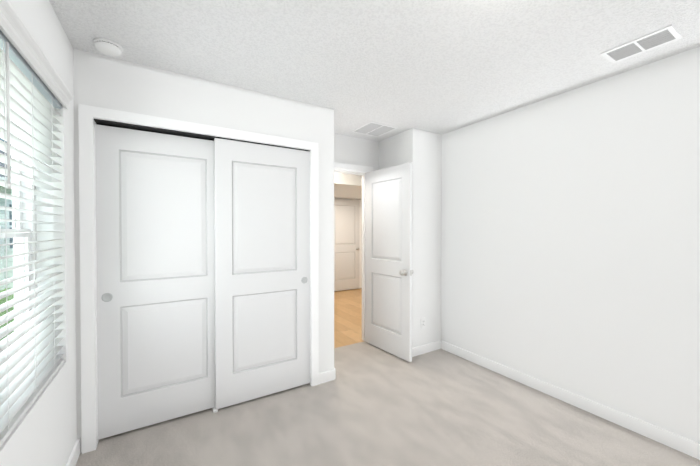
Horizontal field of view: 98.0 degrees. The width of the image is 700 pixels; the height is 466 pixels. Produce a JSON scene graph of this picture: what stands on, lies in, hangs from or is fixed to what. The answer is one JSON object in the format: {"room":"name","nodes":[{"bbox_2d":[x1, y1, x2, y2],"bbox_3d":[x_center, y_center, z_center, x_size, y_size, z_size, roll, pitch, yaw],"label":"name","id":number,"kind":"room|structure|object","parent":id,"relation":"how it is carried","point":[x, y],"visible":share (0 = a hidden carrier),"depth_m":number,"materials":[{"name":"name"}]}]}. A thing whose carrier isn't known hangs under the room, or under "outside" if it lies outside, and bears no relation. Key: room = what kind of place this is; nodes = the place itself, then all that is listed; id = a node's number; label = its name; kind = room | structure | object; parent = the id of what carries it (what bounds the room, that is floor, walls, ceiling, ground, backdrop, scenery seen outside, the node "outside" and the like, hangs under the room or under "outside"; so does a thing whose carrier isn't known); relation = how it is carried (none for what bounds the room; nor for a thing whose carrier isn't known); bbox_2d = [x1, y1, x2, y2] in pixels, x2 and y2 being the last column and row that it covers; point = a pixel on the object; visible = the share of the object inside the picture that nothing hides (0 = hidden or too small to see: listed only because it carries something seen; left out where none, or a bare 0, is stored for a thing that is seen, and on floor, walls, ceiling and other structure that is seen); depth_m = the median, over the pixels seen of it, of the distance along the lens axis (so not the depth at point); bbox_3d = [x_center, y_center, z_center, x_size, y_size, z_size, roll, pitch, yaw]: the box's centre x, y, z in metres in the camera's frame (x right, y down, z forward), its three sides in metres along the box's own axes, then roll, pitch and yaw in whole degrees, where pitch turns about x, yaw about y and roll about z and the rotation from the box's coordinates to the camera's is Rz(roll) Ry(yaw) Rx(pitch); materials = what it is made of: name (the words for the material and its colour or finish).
{"room":"empty bedroom","nodes":[
{"label":"empty bedroom","id":0,"kind":"room"},
{"bbox_2d":[0,0,76,465],"bbox_3d":[-1.278,0.128,1.036,0.190,2.440,5.270,0,1,-31],"label":"wall","id":1,"kind":"structure","parent":0,"point":[44,432],"depth_m":1.61,"materials":[{"name":"white paint"}]},
{"bbox_2d":[0,136,36,338],"bbox_3d":[-1.433,0.004,1.192,0.074,1.405,0.880,0,1,-31],"label":"double-hung window","id":2,"kind":"structure","parent":1,"relation":"in","point":[23,237],"depth_m":1.52,"materials":[{"name":"white plastic"}]},
{"bbox_2d":[0,0,73,446],"bbox_3d":[-1.325,-0.024,1.268,0.098,1.447,0.922,0,1,-31],"label":"window blind","id":3,"kind":"object","parent":1,"relation":"attached to","point":[35,92],"visible":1,"depth_m":1.24,"materials":[{"name":"white plastic"}]},
{"bbox_2d":[66,438,79,465],"bbox_3d":[-0.760,1.309,0.398,0.014,0.092,3.400,0,1,-31],"label":"baseboard","id":4,"kind":"structure","parent":1,"relation":"attached to","point":[75,453],"depth_m":1.75,"materials":[{"name":"white paint"}]},
{"bbox_2d":[73,49,333,452],"bbox_3d":[-1.055,0.111,2.549,1.770,2.440,0.600,0,1,-31],"label":"wall","id":5,"kind":"structure","parent":0,"point":[101,81],"depth_m":2.21,"materials":[{"name":"white paint"}]},
{"bbox_2d":[95,124,214,439],"bbox_3d":[-1.292,0.314,2.144,0.760,2.006,0.037,0,1,-31],"label":"closet door","id":6,"kind":"structure","parent":5,"relation":"in","point":[155,249],"depth_m":2.09,"materials":[{"name":"white paint"}]},
{"bbox_2d":[97,124,213,140],"bbox_3d":[-1.028,0.118,2.372,1.490,2.430,0.010,0,1,-31],"label":"trim","id":7,"kind":"structure","parent":5,"relation":"attached to","point":[151,131],"depth_m":2.13,"materials":[{"name":"black metal"}]},
{"bbox_2d":[78,104,318,453],"bbox_3d":[-0.982,0.278,2.298,1.582,2.111,0.127,0,1,-31],"label":"trim","id":8,"kind":"structure","parent":5,"relation":"attached to","point":[87,115],"depth_m":1.87,"materials":[{"name":"white paint"}]},
{"bbox_2d":[94,119,309,412],"bbox_3d":[-0.987,0.311,2.307,1.450,2.045,0.088,0,1,-31],"label":"trim","id":9,"kind":"structure","parent":5,"relation":"attached to","point":[138,127],"depth_m":2.11,"materials":[{"name":"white metal"}]},
{"bbox_2d":[214,138,309,409],"bbox_3d":[-0.681,0.305,2.468,0.760,2.018,0.037,0,1,-31],"label":"closet door","id":10,"kind":"structure","parent":5,"relation":"in","point":[262,259],"depth_m":2.43,"materials":[{"name":"white paint"}]},
{"bbox_2d":[324,368,335,379],"bbox_3d":[-0.290,1.279,3.022,0.014,0.092,0.614,0,1,-31],"label":"baseboard","id":11,"kind":"structure","parent":5,"relation":"attached to","point":[331,373],"depth_m":2.74,"materials":[{"name":"white paint"}]},
{"bbox_2d":[334,172,361,290],"bbox_3d":[-0.690,0.084,4.923,4.870,2.440,2.851,0,1,-31],"label":"wall","id":12,"kind":"structure","parent":0,"point":[347,185],"depth_m":5.07,"materials":[{"name":"white paint"}]},
{"bbox_2d":[334,199,359,290],"bbox_3d":[-0.098,0.261,6.765,0.760,2.020,0.104,0,1,-31],"label":"hall door","id":13,"kind":"structure","parent":12,"relation":"in","point":[346,244],"depth_m":6.80,"materials":[{"name":"white paint"}]},
{"bbox_2d":[334,197,360,288],"bbox_3d":[-0.122,0.230,6.804,0.892,2.106,0.017,0,1,-31],"label":"door frame","id":14,"kind":"structure","parent":12,"relation":"attached to","point":[359,239],"depth_m":7.01,"materials":[{"name":"white paint"}]},
{"bbox_2d":[334,288,363,347],"bbox_3d":[-0.787,1.367,4.914,5.060,0.114,3.070,0,1,-31],"label":"floor","id":15,"kind":"structure","parent":0,"point":[347,317],"depth_m":4.73,"materials":[{"name":"brown wood"}]},
{"bbox_2d":[334,134,378,170],"bbox_3d":[-0.835,0.105,3.100,2.720,2.440,0.110,0,1,-31],"label":"wall","id":16,"kind":"structure","parent":0,"point":[355,151],"depth_m":3.58,"materials":[{"name":"white paint"}]},
{"bbox_2d":[334,162,372,340],"bbox_3d":[-0.118,0.262,3.540,0.852,2.116,0.144,0,1,-31],"label":"door frame","id":17,"kind":"structure","parent":16,"relation":"attached to","point":[345,168],"depth_m":3.70,"materials":[{"name":"white paint"}]},
{"bbox_2d":[365,162,412,361],"bbox_3d":[0.429,0.295,3.382,0.172,2.020,0.730,0,1,-31],"label":"entry door","id":18,"kind":"structure","parent":16,"relation":"in","point":[388,259],"depth_m":3.31,"materials":[{"name":"white paint"}]},
{"bbox_2d":[49,0,699,141],"bbox_3d":[0.293,-1.176,3.119,5.060,0.120,7.210,0,1,-31],"label":"ceiling","id":19,"kind":"structure","parent":0,"point":[441,67],"depth_m":1.79,"materials":[{"name":"white paint"}]},
{"bbox_2d":[93,38,122,55],"bbox_3d":[-1.417,-1.081,1.787,0.140,0.040,0.140,0,1,-31],"label":"smoke detector","id":20,"kind":"object","parent":19,"relation":"attached to","point":[110,48],"visible":0.98,"depth_m":1.76,"materials":[{"name":"white plastic"}]},
{"bbox_2d":[351,121,397,136],"bbox_3d":[0.264,-1.115,3.283,0.360,0.012,0.360,0,1,-31],"label":"ceiling vent","id":21,"kind":"object","parent":19,"relation":"in","point":[371,128],"visible":1,"depth_m":3.27,"materials":[{"name":"white metal"}]},
{"bbox_2d":[600,25,682,63],"bbox_3d":[1.700,-1.098,1.788,0.200,0.012,0.310,0,1,-31],"label":"ceiling vent","id":22,"kind":"object","parent":19,"relation":"in","point":[656,39],"visible":1,"depth_m":1.77,"materials":[{"name":"white metal"}]},
{"bbox_2d":[76,341,699,465],"bbox_3d":[0.412,1.403,1.421,3.460,0.120,4.140,0,1,-31],"label":"floor carpet","id":23,"kind":"object","parent":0,"point":[371,405],"depth_m":2.07,"materials":[{"name":"beige carpet"}]},
{"bbox_2d":[379,47,699,442],"bbox_3d":[1.604,0.114,2.247,0.550,2.440,4.110,0,1,-31],"label":"wall","id":24,"kind":"structure","parent":0,"point":[556,240],"depth_m":2.32,"materials":[{"name":"white paint"}]},
{"bbox_2d":[421,317,425,328],"bbox_3d":[0.804,0.987,3.340,0.070,0.114,0.008,0,1,-31],"label":"electrical outlet plate","id":25,"kind":"object","parent":24,"relation":"attached to","point":[423,322],"visible":1,"depth_m":3.34,"materials":[{"name":"white plastic"}]},
{"bbox_2d":[414,340,440,355],"bbox_3d":[0.846,1.276,3.365,0.390,0.092,0.014,0,1,-31],"label":"baseboard","id":26,"kind":"structure","parent":24,"relation":"attached to","point":[433,346],"depth_m":3.36,"materials":[{"name":"white paint"}]},
{"bbox_2d":[441,340,699,459],"bbox_3d":[1.924,1.291,2.040,0.014,0.092,3.400,0,1,-31],"label":"baseboard","id":27,"kind":"structure","parent":24,"relation":"attached to","point":[687,446],"depth_m":2.26,"materials":[{"name":"white paint"}]},
{"label":"outside","id":28,"kind":"structure","parent":0,"visible":0},
{"bbox_2d":[0,288,13,340],"bbox_3d":[-19.874,1.782,-6.423,39.340,0.100,70.000,0,1,-31],"label":"lawn","id":29,"kind":"structure","parent":28,"point":[5,312],"depth_m":6.32,"materials":[{"name":"green plant"}]},
{"bbox_2d":[0,226,3,289],"bbox_3d":[-6.956,0.689,4.011,0.180,1.850,10.460,0,1,-31],"label":"fence","id":30,"kind":"object","parent":29,"relation":"on","point":[2,263],"depth_m":8.40,"materials":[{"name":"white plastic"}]},
{"bbox_2d":[0,142,13,287],"bbox_3d":[-16.389,-1.063,10.905,14.200,5.200,11.920,0,1,-31],"label":"neighbouring house","id":31,"kind":"structure","parent":29,"relation":"on","point":[9,250],"depth_m":8.58,"materials":[{"name":"white"}]}
]}

